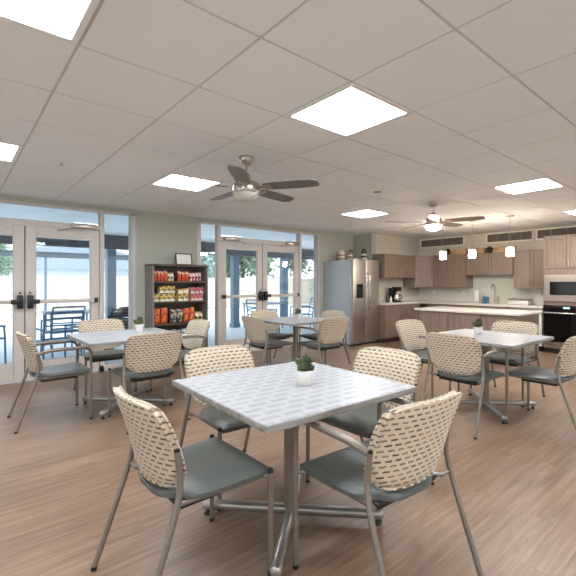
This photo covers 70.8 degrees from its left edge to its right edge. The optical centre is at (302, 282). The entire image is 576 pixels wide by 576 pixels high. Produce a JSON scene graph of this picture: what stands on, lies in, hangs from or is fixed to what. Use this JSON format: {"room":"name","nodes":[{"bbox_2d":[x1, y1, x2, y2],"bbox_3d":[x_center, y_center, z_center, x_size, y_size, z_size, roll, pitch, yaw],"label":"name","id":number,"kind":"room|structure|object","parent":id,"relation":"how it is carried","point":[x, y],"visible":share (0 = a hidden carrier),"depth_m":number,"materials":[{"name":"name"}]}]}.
{"room":"break room","nodes":[
{"label":"break room","id":0,"kind":"room"},
{"bbox_2d":[0,203,313,249],"bbox_3d":[-2.605,-1.290,9.087,36.000,0.320,4.070,0,0,-41],"label":"ceiling","id":1,"kind":"structure","parent":0,"point":[117,225],"depth_m":8.21,"materials":[{"name":"paint"}]},
{"bbox_2d":[0,235,313,259],"bbox_3d":[-3.793,-0.975,10.452,36.000,0.330,0.150,0,0,-41],"label":"trim","id":2,"kind":"structure","parent":1,"relation":"attached to","point":[115,242],"depth_m":9.79,"materials":[{"name":"paint"}]},
{"bbox_2d":[0,323,313,384],"bbox_3d":[-2.746,1.360,9.249,36.000,0.100,4.840,0,0,-41],"label":"floor","id":3,"kind":"structure","parent":0,"point":[238,332],"depth_m":8.68,"materials":[{"name":"concrete"}]},
{"bbox_2d":[0,325,6,363],"bbox_3d":[-5.147,0.863,6.381,0.554,0.898,0.662,0,0,39],"label":"patio chair","id":4,"kind":"object","parent":3,"relation":"on","point":[3,326],"visible":0.86,"depth_m":6.45,"materials":[{"name":"blue metal"}]},
{"bbox_2d":[36,310,84,359],"bbox_3d":[-3.740,0.863,6.125,0.662,0.898,0.554,0,0,37],"label":"patio chair","id":5,"kind":"object","parent":3,"relation":"on","point":[77,311],"visible":0.57,"depth_m":5.94,"materials":[{"name":"blue metal"}]},
{"bbox_2d":[40,305,85,357],"bbox_3d":[-4.409,0.863,7.438,0.662,0.898,0.554,0,0,41],"label":"patio chair","id":6,"kind":"object","parent":3,"relation":"on","point":[84,306],"visible":0.6,"depth_m":7.29,"materials":[{"name":"blue metal"}]},
{"bbox_2d":[41,309,88,348],"bbox_3d":[-4.775,0.945,8.306,0.900,0.730,0.900,0,0,-41],"label":"patio table","id":7,"kind":"object","parent":3,"relation":"on","point":[87,310],"visible":0.35,"depth_m":8.21,"materials":[{"name":"blue metal"}]},
{"bbox_2d":[105,249,115,318],"bbox_3d":[-4.620,0.255,9.726,0.240,2.110,0.240,0,0,-41],"label":"patio post","id":8,"kind":"object","parent":3,"relation":"on","point":[110,254],"visible":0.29,"depth_m":9.65,"materials":[{"name":"stone"}]},
{"bbox_2d":[106,313,127,349],"bbox_3d":[-3.112,0.753,7.292,0.662,0.898,0.554,0,0,-11],"label":"patio chair","id":9,"kind":"object","parent":3,"relation":"on","point":[119,314],"visible":0.16,"depth_m":7.02,"materials":[{"name":"metal"}]},
{"bbox_2d":[229,256,239,327],"bbox_3d":[-2.017,0.255,11.991,0.240,2.110,0.240,0,0,-41],"label":"patio post","id":10,"kind":"object","parent":3,"relation":"on","point":[234,260],"visible":1,"depth_m":11.91,"materials":[{"name":"stone"}]},
{"bbox_2d":[246,299,276,332],"bbox_3d":[-1.066,0.863,10.453,0.554,0.898,0.662,0,0,29],"label":"patio chair","id":11,"kind":"object","parent":3,"relation":"on","point":[247,307],"visible":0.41,"depth_m":10.31,"materials":[{"name":"blue metal"}]},
{"bbox_2d":[242,302,284,327],"bbox_3d":[-1.163,0.945,11.847,0.900,0.730,0.900,0,0,-41],"label":"patio table","id":12,"kind":"object","parent":3,"relation":"on","point":[268,303],"visible":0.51,"depth_m":11.79,"materials":[{"name":"blue metal"}]},
{"bbox_2d":[280,258,287,316],"bbox_3d":[-0.622,0.255,13.206,0.240,2.110,0.240,0,0,-41],"label":"patio post","id":13,"kind":"object","parent":3,"relation":"on","point":[283,261],"visible":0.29,"depth_m":13.14,"materials":[{"name":"stone"}]},
{"bbox_2d":[290,297,313,327],"bbox_3d":[-0.009,0.863,11.495,0.662,0.898,0.554,0,0,-11],"label":"patio chair","id":14,"kind":"object","parent":3,"relation":"on","point":[309,307],"visible":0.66,"depth_m":11.58,"materials":[{"name":"blue metal"}]},
{"bbox_3d":[-3.180,0.863,7.278,0.662,0.898,0.554,0,0,-11],"label":"patio chair","id":15,"kind":"object","parent":3,"relation":"on","visible":0},
{"bbox_2d":[109,310,127,324],"bbox_3d":[-3.078,0.698,7.298,0.662,0.898,0.554,0,0,-11],"label":"patio chair","id":16,"kind":"object","parent":15,"relation":"on","point":[119,311],"visible":0.19,"depth_m":7.01,"materials":[{"name":"metal"}]},
{"bbox_2d":[111,307,127,320],"bbox_3d":[-3.045,0.643,7.305,0.662,0.898,0.554,0,0,-11],"label":"patio chair","id":17,"kind":"object","parent":16,"relation":"on","point":[120,308],"visible":0.15,"depth_m":7.02,"materials":[{"name":"metal"}]},
{"bbox_2d":[0,195,353,327],"bbox_3d":[-2.606,0.064,6.269,9.900,2.453,0.160,0,0,-41],"label":"wall","id":18,"kind":"structure","parent":0,"point":[160,236],"depth_m":6.54,"materials":[{"name":"green paint"}]},
{"bbox_2d":[0,199,136,371],"bbox_3d":[-3.641,0.117,5.319,2.810,2.345,0.116,0,0,-41],"label":"window","id":19,"kind":"structure","parent":18,"relation":"in","point":[132,218],"depth_m":5.89,"materials":[{"name":"metal"}]},
{"bbox_2d":[0,224,23,383],"bbox_3d":[-3.937,0.224,4.950,0.892,2.108,0.193,0,0,-41],"label":"door","id":20,"kind":"structure","parent":19,"relation":"attached to","point":[14,371],"depth_m":5.22,"materials":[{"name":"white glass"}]},
{"bbox_2d":[24,223,98,380],"bbox_3d":[-3.261,0.224,5.539,0.900,2.108,0.193,0,0,-41],"label":"door","id":21,"kind":"structure","parent":19,"relation":"attached to","point":[31,233],"depth_m":5.50,"materials":[{"name":"white metal"}]},
{"bbox_2d":[197,221,319,345],"bbox_3d":[-0.744,0.117,7.839,2.870,2.345,0.116,0,0,-41],"label":"window","id":22,"kind":"structure","parent":18,"relation":"in","point":[218,238],"depth_m":7.63,"materials":[{"name":"metal"}]},
{"bbox_2d":[221,236,262,350],"bbox_3d":[-1.089,0.224,7.428,0.902,2.108,0.193,0,0,-41],"label":"door","id":23,"kind":"structure","parent":22,"relation":"attached to","point":[236,244],"depth_m":7.36,"materials":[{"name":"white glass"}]},
{"bbox_2d":[262,241,299,349],"bbox_3d":[-0.402,0.224,8.027,0.920,2.108,0.193,0,0,-41],"label":"door","id":24,"kind":"structure","parent":22,"relation":"attached to","point":[289,247],"depth_m":8.12,"materials":[{"name":"white metal"}]},
{"bbox_2d":[0,0,575,238],"bbox_3d":[1.095,-1.163,3.578,11.950,0.101,9.160,0,0,-41],"label":"ceiling","id":25,"kind":"structure","parent":0,"point":[179,39],"depth_m":2.58,"materials":[{"name":"tile"}]},
{"bbox_2d":[0,141,22,162],"bbox_3d":[-2.684,-1.114,3.305,0.594,0.018,0.594,0,0,-41],"label":"recessed light","id":26,"kind":"object","parent":25,"relation":"in","point":[9,152],"visible":0.98,"depth_m":3.40,"materials":[{"name":"white"}]},
{"bbox_2d":[0,143,17,160],"bbox_3d":[-2.684,-1.116,3.305,0.534,0.010,0.534,0,0,-41],"label":"diffuser","id":27,"kind":"object","parent":26,"relation":"attached to","point":[8,152],"depth_m":3.45,"materials":[{"name":"white"}]},
{"bbox_2d":[0,0,99,44],"bbox_3d":[-1.082,-1.114,1.464,0.594,0.018,0.594,0,0,-41],"label":"recessed light","id":28,"kind":"object","parent":25,"relation":"in","point":[65,20],"visible":1,"depth_m":1.68,"materials":[{"name":"white"}]},
{"bbox_2d":[149,172,222,191],"bbox_3d":[-1.303,-1.114,4.506,0.594,0.018,0.594,0,0,-41],"label":"recessed light","id":29,"kind":"object","parent":25,"relation":"in","point":[173,177],"visible":0.9,"depth_m":4.48,"materials":[{"name":"white"}]},
{"bbox_2d":[154,175,216,190],"bbox_3d":[-1.303,-1.116,4.506,0.534,0.010,0.534,0,0,-41],"label":"diffuser","id":30,"kind":"object","parent":29,"relation":"attached to","point":[163,182],"depth_m":4.48,"materials":[{"name":"white"}]},
{"bbox_2d":[167,155,318,201],"bbox_3d":[-0.452,-0.915,3.571,1.225,0.396,1.278,0,0,17],"label":"ceiling fan","id":31,"kind":"object","parent":25,"relation":"hanging from","point":[245,189],"visible":1,"depth_m":3.50,"materials":[{"name":"wood"}]},
{"bbox_2d":[0,0,575,220],"bbox_3d":[1.092,-1.121,3.575,11.559,0.008,8.760,0,0,-41],"label":"trim","id":32,"kind":"structure","parent":25,"relation":"attached to","point":[101,1],"depth_m":2.20,"materials":[{"name":"metal"}]},
{"bbox_2d":[285,82,412,137],"bbox_3d":[0.298,-1.114,2.666,0.594,0.018,0.594,0,0,-41],"label":"recessed light","id":33,"kind":"object","parent":25,"relation":"in","point":[351,109],"visible":0.95,"depth_m":2.62,"materials":[{"name":"white"}]},
{"bbox_2d":[339,209,390,217],"bbox_3d":[0.998,-1.114,6.508,0.594,0.018,0.594,0,0,-41],"label":"recessed light","id":34,"kind":"object","parent":25,"relation":"in","point":[365,213],"visible":0.9,"depth_m":6.48,"materials":[{"name":"white"}]},
{"bbox_2d":[385,201,484,230],"bbox_3d":[1.841,-0.915,5.558,1.225,0.396,1.278,0,0,35],"label":"ceiling fan","id":35,"kind":"object","parent":25,"relation":"hanging from","point":[433,222],"visible":1,"depth_m":5.50,"materials":[{"name":"silver metal"}]},
{"bbox_2d":[469,220,475,257],"bbox_3d":[3.001,-0.778,7.185,0.124,0.670,0.124,0,0,-41],"label":"pendant lamp","id":36,"kind":"object","parent":25,"relation":"hanging from","point":[472,253],"visible":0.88,"depth_m":7.14,"materials":[{"name":"glass"}]},
{"bbox_2d":[506,215,513,255],"bbox_3d":[3.427,-0.778,6.694,0.124,0.670,0.124,0,0,-41],"label":"pendant lamp","id":37,"kind":"object","parent":25,"relation":"hanging from","point":[510,250],"visible":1,"depth_m":6.66,"materials":[{"name":"glass"}]},
{"bbox_2d":[491,177,565,194],"bbox_3d":[2.599,-1.114,4.668,0.594,0.018,0.594,0,0,-41],"label":"recessed light","id":38,"kind":"object","parent":25,"relation":"in","point":[544,183],"visible":0.91,"depth_m":4.67,"materials":[{"name":"white"}]},
{"bbox_2d":[561,210,575,215],"bbox_3d":[4.440,-1.114,6.270,0.594,0.018,0.594,0,0,-41],"label":"recessed light","id":39,"kind":"object","parent":25,"relation":"in","point":[570,212],"visible":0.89,"depth_m":6.39,"materials":[{"name":"white"}]},
{"bbox_2d":[0,341,575,575],"bbox_3d":[1.154,1.340,3.510,11.950,0.100,8.980,0,0,-41],"label":"floor","id":40,"kind":"structure","parent":0,"point":[62,471],"depth_m":2.39,"materials":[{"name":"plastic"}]},
{"bbox_2d":[7,331,92,433],"bbox_3d":[-2.417,0.872,3.868,0.620,0.840,0.601,0,0,-41],"label":"dining chair","id":41,"kind":"object","parent":40,"relation":"on","point":[35,367],"visible":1,"depth_m":3.73,"materials":[{"name":"fabric"}]},
{"bbox_2d":[73,319,136,395],"bbox_3d":[-2.373,0.872,4.860,0.576,0.840,0.620,0,0,-39],"label":"dining chair","id":42,"kind":"object","parent":40,"relation":"on","point":[94,325],"visible":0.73,"depth_m":4.88,"materials":[{"name":"fabric"}]},
{"bbox_2d":[67,328,189,419],"bbox_3d":[-1.863,0.919,4.304,0.960,0.742,0.960,0,0,-41],"label":"dining table","id":43,"kind":"object","parent":40,"relation":"on","point":[116,337],"visible":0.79,"depth_m":4.26,"materials":[{"name":"laminate"}]},
{"bbox_2d":[133,316,143,330],"bbox_3d":[-1.869,0.464,4.604,0.102,0.168,0.122,0,0,24],"label":"potted succulent","id":44,"kind":"object","parent":43,"relation":"on","point":[138,322],"visible":1,"depth_m":4.58,"materials":[{"name":"plant"}]},
{"bbox_2d":[135,324,143,330],"bbox_3d":[-1.863,0.509,4.609,0.089,0.078,0.089,0,0,24],"label":"pot","id":45,"kind":"object","parent":44,"relation":"attached to","point":[138,327],"depth_m":4.58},
{"bbox_2d":[108,331,190,434],"bbox_3d":[-1.473,0.872,3.856,0.576,0.840,0.620,0,0,-40],"label":"dining chair","id":46,"kind":"object","parent":40,"relation":"on","point":[148,356],"visible":0.99,"depth_m":3.70,"materials":[{"name":"fabric"}]},
{"bbox_2d":[145,264,208,366],"bbox_3d":[-1.997,0.502,6.446,0.926,1.575,0.323,0,0,-41],"label":"bookcase","id":47,"kind":"object","parent":40,"relation":"on","point":[151,286],"visible":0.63,"depth_m":6.47,"materials":[{"name":"brown wood"}]},
{"bbox_2d":[154,309,159,323],"bbox_3d":[-2.228,0.510,6.171,0.105,0.231,0.089,0,0,-44],"label":"snack bag","id":48,"kind":"object","parent":47,"relation":"on","point":[156,311],"visible":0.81,"depth_m":6.14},
{"bbox_2d":[161,308,167,323],"bbox_3d":[-2.141,0.503,6.239,0.089,0.243,0.105,0,0,44],"label":"snack bag","id":49,"kind":"object","parent":47,"relation":"on","point":[164,315],"visible":1,"depth_m":6.20,"materials":[{"name":"plastic"}]},
{"bbox_2d":[170,309,176,322],"bbox_3d":[-2.030,0.522,6.340,0.098,0.207,0.089,0,0,-44],"label":"snack bag","id":50,"kind":"object","parent":47,"relation":"on","point":[173,315],"visible":0.98,"depth_m":6.31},
{"bbox_2d":[175,289,182,300],"bbox_3d":[-1.963,0.195,6.399,0.111,0.181,0.085,0,0,45],"label":"snack box","id":51,"kind":"object","parent":47,"relation":"on","point":[178,292],"visible":0.86,"depth_m":6.37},
{"bbox_2d":[176,309,182,322],"bbox_3d":[-1.955,0.520,6.406,0.098,0.210,0.089,0,0,-37],"label":"snack bag","id":52,"kind":"object","parent":47,"relation":"on","point":[179,312],"visible":1,"depth_m":6.38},
{"bbox_2d":[175,253,192,264],"bbox_3d":[-1.943,-0.380,6.559,0.280,0.194,0.105,0,0,-41],"label":"picture frame","id":53,"kind":"object","parent":47,"relation":"on","point":[181,258],"visible":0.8,"depth_m":6.53,"materials":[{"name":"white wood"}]},
{"bbox_2d":[181,288,187,300],"bbox_3d":[-1.892,0.187,6.455,0.085,0.196,0.111,0,0,-39],"label":"snack box","id":54,"kind":"object","parent":47,"relation":"on","point":[185,290],"visible":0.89,"depth_m":6.41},
{"bbox_2d":[183,308,188,321],"bbox_3d":[-1.876,0.516,6.482,0.090,0.218,0.089,0,0,-39],"label":"snack bag","id":55,"kind":"object","parent":47,"relation":"on","point":[185,310],"visible":0.96,"depth_m":6.45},
{"bbox_2d":[189,307,193,320],"bbox_3d":[-1.802,0.509,6.542,0.090,0.232,0.089,0,0,-41],"label":"snack bag","id":56,"kind":"object","parent":47,"relation":"on","point":[191,309],"visible":0.85,"depth_m":6.51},
{"bbox_2d":[150,319,210,396],"bbox_3d":[-1.414,0.872,4.815,0.620,0.840,0.601,0,0,-41],"label":"dining chair","id":57,"kind":"object","parent":40,"relation":"on","point":[198,329],"visible":0.56,"depth_m":4.90,"materials":[{"name":"fabric"}]},
{"bbox_2d":[90,386,273,575],"bbox_3d":[-0.537,0.872,1.806,0.620,0.840,0.576,0,0,-41],"label":"dining chair","id":58,"kind":"object","parent":40,"relation":"on","point":[188,475],"visible":1,"depth_m":1.66,"materials":[{"name":"grey fabric"}]},
{"bbox_2d":[179,345,254,510],"bbox_3d":[-0.461,0.872,2.693,0.576,0.840,0.620,0,0,-41],"label":"dining chair","id":59,"kind":"object","parent":40,"relation":"on","point":[222,358],"visible":0.44,"depth_m":2.72,"materials":[{"name":"fabric"}]},
{"bbox_2d":[241,316,292,366],"bbox_3d":[-0.547,0.872,5.649,0.620,0.840,0.576,0,0,-39],"label":"dining chair","id":60,"kind":"object","parent":40,"relation":"on","point":[255,328],"visible":0.98,"depth_m":5.49,"materials":[{"name":"fabric"}]},
{"bbox_2d":[249,310,292,362],"bbox_3d":[-0.520,0.872,6.539,0.576,0.840,0.620,0,0,-39],"label":"dining chair","id":61,"kind":"object","parent":40,"relation":"on","point":[261,314],"visible":0.54,"depth_m":6.66,"materials":[{"name":"fabric"}]},
{"bbox_2d":[172,361,417,575],"bbox_3d":[-0.066,0.919,2.215,0.960,0.742,0.960,0,0,-39],"label":"dining table","id":62,"kind":"object","parent":40,"relation":"on","point":[269,399],"visible":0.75,"depth_m":2.12,"materials":[{"name":"laminate"}]},
{"bbox_2d":[296,369,311,385],"bbox_3d":[0.006,0.509,2.186,0.089,0.078,0.089,0,0,-41],"label":"pot","id":63,"kind":"object","parent":62,"relation":"on","point":[303,376],"depth_m":2.15,"materials":[{"name":"ceramic"}]},
{"bbox_2d":[294,353,314,385],"bbox_3d":[0.004,0.464,2.193,0.102,0.168,0.122,0,0,-41],"label":"potted succulent","id":64,"kind":"object","parent":62,"relation":"on","point":[305,368],"visible":1,"depth_m":2.16,"materials":[{"name":"plant"}]},
{"bbox_2d":[262,316,328,365],"bbox_3d":[-0.111,0.919,6.068,0.960,0.742,0.960,0,0,-42],"label":"dining table","id":65,"kind":"object","parent":40,"relation":"on","point":[291,320],"visible":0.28,"depth_m":6.03,"materials":[{"name":"silver metal"}]},
{"bbox_2d":[296,316,352,369],"bbox_3d":[0.312,0.872,5.582,0.601,0.840,0.620,0,0,-41],"label":"dining chair","id":66,"kind":"object","parent":40,"relation":"on","point":[332,330],"visible":0.98,"depth_m":5.42,"materials":[{"name":"fabric"}]},
{"bbox_2d":[299,310,349,363],"bbox_3d":[0.339,0.872,6.472,0.620,0.840,0.576,0,0,-39],"label":"dining chair","id":67,"kind":"object","parent":40,"relation":"on","point":[328,313],"visible":0.31,"depth_m":6.48,"materials":[{"name":"fabric"}]},
{"bbox_2d":[324,258,378,345],"bbox_3d":[1.081,0.393,8.736,0.840,1.795,0.919,0,0,-41],"label":"refrigerator","id":68,"kind":"object","parent":40,"relation":"on","point":[351,287],"visible":0.99,"depth_m":8.42,"materials":[{"name":"silver metal"}]},
{"bbox_2d":[338,249,344,259],"bbox_3d":[0.839,-0.599,8.816,0.158,0.258,0.158,0,0,-41],"label":"jar","id":69,"kind":"object","parent":68,"relation":"on","point":[341,254],"visible":0.89,"depth_m":8.75,"materials":[{"name":"ceramic"}]},
{"bbox_2d":[361,248,366,259],"bbox_3d":[1.332,-0.619,8.874,0.126,0.297,0.126,0,0,-41],"label":"jar","id":70,"kind":"object","parent":68,"relation":"on","point":[363,251],"visible":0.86,"depth_m":8.82,"materials":[{"name":"green ceramic"}]},
{"bbox_2d":[306,347,433,484],"bbox_3d":[0.425,0.872,2.610,0.620,0.840,0.576,0,0,-41],"label":"dining chair","id":71,"kind":"object","parent":40,"relation":"on","point":[397,365],"visible":0.52,"depth_m":2.61,"materials":[{"name":"fabric"}]},
{"bbox_2d":[293,390,483,575],"bbox_3d":[0.367,0.872,1.779,0.601,0.840,0.620,0,0,-38],"label":"dining chair","id":72,"kind":"object","parent":40,"relation":"on","point":[402,454],"visible":0.94,"depth_m":1.61,"materials":[{"name":"grey fabric"}]},
{"bbox_2d":[376,303,418,342],"bbox_3d":[2.096,0.882,9.200,1.270,0.815,0.508,0,0,-41],"label":"base cabinet","id":73,"kind":"object","parent":40,"relation":"on","point":[389,315],"visible":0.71,"depth_m":8.79,"materials":[{"name":"brown wood"}]},
{"bbox_2d":[396,319,459,398],"bbox_3d":[1.420,0.872,4.767,0.576,0.840,0.620,0,0,-39],"label":"dining chair","id":74,"kind":"object","parent":40,"relation":"on","point":[409,330],"visible":0.62,"depth_m":4.86,"materials":[{"name":"fabric"}]},
{"bbox_2d":[420,332,508,439],"bbox_3d":[1.469,0.872,3.744,0.620,0.840,0.601,0,0,-40],"label":"dining chair","id":75,"kind":"object","parent":40,"relation":"on","point":[457,358],"visible":0.98,"depth_m":3.59,"materials":[{"name":"fabric"}]},
{"bbox_2d":[427,303,508,308],"bbox_3d":[3.683,0.882,8.898,0.658,0.815,1.810,0,0,-41],"label":"base cabinet","id":76,"kind":"object","parent":40,"relation":"on","point":[428,305],"visible":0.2,"depth_m":8.64,"materials":[{"name":"brown wood"}]},
{"bbox_2d":[379,296,543,307],"bbox_3d":[3.196,0.405,8.460,1.969,0.140,3.069,0,0,-41],"label":"countertop","id":77,"kind":"structure","parent":76,"relation":"on","point":[536,303],"depth_m":9.03,"materials":[{"name":"stone"}]},
{"bbox_2d":[388,287,401,301],"bbox_3d":[2.096,0.263,9.199,0.200,0.345,0.252,0,0,-41],"label":"coffee maker","id":78,"kind":"object","parent":77,"relation":"on","point":[392,291],"visible":0.94,"depth_m":9.15,"materials":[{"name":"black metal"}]},
{"bbox_2d":[473,290,479,302],"bbox_3d":[3.806,0.297,8.880,0.140,0.275,0.140,0,0,-41],"label":"paper towel","id":79,"kind":"object","parent":77,"relation":"on","point":[476,292],"visible":1,"depth_m":8.84,"materials":[{"name":"white paper"}]},
{"bbox_2d":[507,298,531,304],"bbox_3d":[4.427,0.379,8.267,0.252,0.112,0.400,0,0,-41],"label":"bread box","id":80,"kind":"object","parent":77,"relation":"on","point":[511,300],"visible":1,"depth_m":8.17,"materials":[{"name":"metal"}]},
{"bbox_2d":[419,310,538,362],"bbox_3d":[3.052,0.897,7.136,0.886,0.785,1.720,0,0,-41],"label":"kitchen island","id":81,"kind":"object","parent":40,"relation":"on","point":[433,321],"visible":0.37,"depth_m":6.86,"materials":[{"name":"wood"}]},
{"bbox_2d":[414,306,542,315],"bbox_3d":[3.041,0.486,7.146,0.970,0.037,1.850,0,0,-41],"label":"island countertop","id":82,"kind":"structure","parent":81,"relation":"on","point":[509,312],"depth_m":6.86,"materials":[{"name":"stone"}]},
{"bbox_2d":[419,329,553,423],"bbox_3d":[1.885,0.919,4.186,0.960,0.742,0.960,0,0,-40],"label":"dining table","id":83,"kind":"object","parent":40,"relation":"on","point":[487,339],"visible":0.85,"depth_m":4.14,"materials":[{"name":"laminate"}]},
{"bbox_2d":[471,318,482,334],"bbox_3d":[1.867,0.464,4.337,0.122,0.168,0.102,0,0,-8],"label":"potted succulent","id":84,"kind":"object","parent":83,"relation":"on","point":[477,325],"visible":1,"depth_m":4.31,"materials":[{"name":"plant"}]},
{"bbox_2d":[474,327,482,334],"bbox_3d":[1.874,0.509,4.335,0.089,0.078,0.089,0,0,-8],"label":"pot","id":85,"kind":"object","parent":83,"relation":"on","point":[477,330],"depth_m":4.30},
{"bbox_2d":[470,321,544,406],"bbox_3d":[2.329,0.872,4.612,0.620,0.840,0.601,0,0,-40],"label":"dining chair","id":86,"kind":"object","parent":40,"relation":"on","point":[520,327],"visible":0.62,"depth_m":4.58,"materials":[{"name":"fabric"}]},
{"bbox_2d":[509,307,544,351],"bbox_3d":[4.495,0.885,7.981,0.620,0.810,0.590,0,0,-41],"label":"dishwasher","id":87,"kind":"object","parent":40,"relation":"on","point":[541,315],"visible":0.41,"depth_m":7.61,"materials":[{"name":"silver metal"}]},
{"bbox_2d":[508,336,575,429],"bbox_3d":[2.281,0.872,3.716,0.576,0.840,0.620,0,0,-42],"label":"dining chair","id":88,"kind":"object","parent":40,"relation":"on","point":[564,369],"visible":0.97,"depth_m":3.53,"materials":[{"name":"fabric"}]},
{"bbox_2d":[543,234,575,353],"bbox_3d":[4.941,0.212,7.428,0.688,2.155,0.760,0,0,-41],"label":"oven tower","id":89,"kind":"object","parent":40,"relation":"on","point":[559,251],"visible":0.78,"depth_m":7.33,"materials":[{"name":"brown wood"}]},
{"bbox_2d":[543,305,575,341],"bbox_3d":[4.684,0.735,7.205,0.089,0.660,0.744,0,0,-41],"label":"wall oven","id":90,"kind":"object","parent":89,"relation":"in","point":[559,320],"visible":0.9,"depth_m":7.29,"materials":[{"name":"black glass"}]},
{"bbox_2d":[544,274,575,301],"bbox_3d":[4.704,0.092,7.222,0.037,0.485,0.736,0,0,-41],"label":"microwave","id":91,"kind":"object","parent":89,"relation":"in","point":[562,288],"visible":1,"depth_m":7.28,"materials":[{"name":"silver metal"}]},
{"bbox_2d":[354,233,375,259],"bbox_3d":[1.359,0.064,9.361,0.140,2.453,0.700,0,0,-41],"label":"wall","id":92,"kind":"structure","parent":0,"point":[366,241],"depth_m":9.19,"materials":[{"name":"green paint"}]},
{"bbox_2d":[376,234,418,297],"bbox_3d":[2.316,0.064,9.823,1.910,2.453,0.140,0,0,-41],"label":"wall","id":93,"kind":"structure","parent":0,"point":[385,244],"depth_m":9.66,"materials":[{"name":"paint"}]},
{"bbox_2d":[372,254,414,277],"bbox_3d":[2.106,-0.375,9.294,1.150,0.530,0.378,0,0,-41],"label":"upper cabinet","id":94,"kind":"object","parent":93,"relation":"attached to","point":[390,265],"visible":0.97,"depth_m":9.07,"materials":[{"name":"brown wood"}]},
{"bbox_2d":[403,256,432,287],"bbox_3d":[2.878,-0.268,9.812,0.672,0.755,0.612,0,0,-41],"label":"upper cabinet","id":95,"kind":"object","parent":93,"relation":"attached to","point":[423,278],"visible":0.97,"depth_m":9.58,"materials":[{"name":"brown wood"}]},
{"bbox_2d":[419,224,575,310],"bbox_3d":[5.750,0.064,7.138,0.172,2.453,8.420,0,0,-41],"label":"wall","id":96,"kind":"structure","parent":0,"point":[504,284],"depth_m":8.95,"materials":[{"name":"paint"}]},
{"bbox_2d":[420,236,464,248],"bbox_3d":[3.342,-0.978,9.775,0.021,0.225,1.160,0,0,-41],"label":"air vent","id":97,"kind":"object","parent":96,"relation":"in","point":[457,240],"visible":1,"depth_m":9.73,"materials":[{"name":"metal"}]},
{"bbox_2d":[433,254,472,287],"bbox_3d":[3.455,-0.268,9.373,0.378,0.755,0.815,0,0,-41],"label":"upper cabinet","id":98,"kind":"object","parent":96,"relation":"attached to","point":[450,272],"visible":0.97,"depth_m":9.23,"materials":[{"name":"brown wood"}]},
{"bbox_2d":[451,249,469,254],"bbox_3d":[3.591,-0.702,9.249,0.204,0.114,0.360,0,0,-41],"label":"wooden crate","id":99,"kind":"object","parent":98,"relation":"on","point":[458,251],"visible":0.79,"depth_m":9.17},
{"bbox_2d":[466,252,513,275],"bbox_3d":[4.052,-0.403,8.686,0.378,0.475,0.985,0,0,-41],"label":"upper cabinet","id":100,"kind":"object","parent":96,"relation":"attached to","point":[496,263],"visible":0.82,"depth_m":8.55,"materials":[{"name":"brown wood"}]},
{"bbox_2d":[472,248,486,252],"bbox_3d":[3.883,-0.702,8.913,0.204,0.114,0.310,0,0,-41],"label":"wooden crate","id":101,"kind":"object","parent":100,"relation":"on","point":[478,250],"visible":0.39,"depth_m":8.81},
{"bbox_2d":[494,246,515,251],"bbox_3d":[4.240,-0.702,8.502,0.204,0.114,0.380,0,0,-41],"label":"wooden crate","id":102,"kind":"object","parent":100,"relation":"on","point":[496,249],"visible":0.66,"depth_m":8.45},
{"bbox_2d":[486,229,533,243],"bbox_3d":[4.370,-0.978,8.595,0.021,0.225,0.970,0,0,-41],"label":"air vent","id":103,"kind":"object","parent":96,"relation":"in","point":[522,235],"visible":0.99,"depth_m":8.56,"materials":[{"name":"metal"}]},
{"bbox_2d":[514,250,543,288],"bbox_3d":[4.589,-0.268,8.070,0.378,0.755,0.630,0,0,-41],"label":"upper cabinet","id":104,"kind":"object","parent":96,"relation":"attached to","point":[528,264],"visible":0.83,"depth_m":7.97,"materials":[{"name":"brown wood"}]},
{"bbox_2d":[536,225,575,239],"bbox_3d":[5.089,-0.978,7.769,0.021,0.225,1.140,0,0,-41],"label":"air vent","id":105,"kind":"object","parent":96,"relation":"in","point":[540,233],"visible":0.73,"depth_m":7.94,"materials":[{"name":"metal"}]},
{"label":"outside","id":106,"kind":"structure","parent":0,"visible":0},
{"bbox_2d":[0,303,313,341],"bbox_3d":[-15.826,1.420,33.420,100.000,0.140,48.800,0,0,-41],"label":"floor","id":107,"kind":"structure","parent":106,"point":[7,321],"depth_m":15.35,"materials":[{"name":"concrete"}]},
{"bbox_2d":[0,244,11,275],"bbox_3d":[-14.776,-1.302,18.643,4.180,5.313,3.646,0,0,-12],"label":"tree","id":108,"kind":"object","parent":107,"relation":"on","point":[6,261],"visible":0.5,"depth_m":18.56,"materials":[{"name":"green plant"}]},
{"bbox_2d":[0,250,127,329],"bbox_3d":[-9.607,0.230,9.669,14.200,2.240,0.100,0,0,-41],"label":"frame","id":109,"kind":"object","parent":107,"relation":"on","point":[45,255],"visible":0.31,"depth_m":11.60,"materials":[{"name":"metal"}]},
{"bbox_2d":[1,246,127,303],"bbox_3d":[-17.465,-0.800,29.210,13.200,4.300,8.000,0,0,-41],"label":"house","id":110,"kind":"structure","parent":107,"relation":"on","point":[55,266],"depth_m":26.14,"materials":[{"name":"paint"}]},
{"bbox_2d":[0,276,313,316],"bbox_3d":[-7.371,0.515,18.753,49.500,1.570,0.070,0,0,-41],"label":"fence","id":111,"kind":"object","parent":107,"relation":"on","point":[58,287],"visible":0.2,"depth_m":17.21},
{"bbox_2d":[201,254,214,277],"bbox_3d":[-6.601,-1.825,24.033,4.682,6.358,4.588,0,0,44],"label":"tree","id":112,"kind":"object","parent":107,"relation":"on","point":[205,258],"visible":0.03,"depth_m":23.19,"materials":[{"name":"green plant"}]},
{"bbox_2d":[209,254,288,277],"bbox_3d":[-3.997,-2.349,27.442,4.966,7.406,5.477,0,0,40],"label":"tree","id":113,"kind":"object","parent":107,"relation":"on","point":[246,262],"visible":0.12,"depth_m":26.92,"materials":[{"name":"green plant"}]},
{"bbox_2d":[277,258,313,278],"bbox_3d":[1.294,-2.623,31.164,6.206,7.953,6.171,0,0,-41],"label":"tree","id":114,"kind":"object","parent":107,"relation":"on","point":[290,261],"visible":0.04,"depth_m":31.29,"materials":[{"name":"green plant"}]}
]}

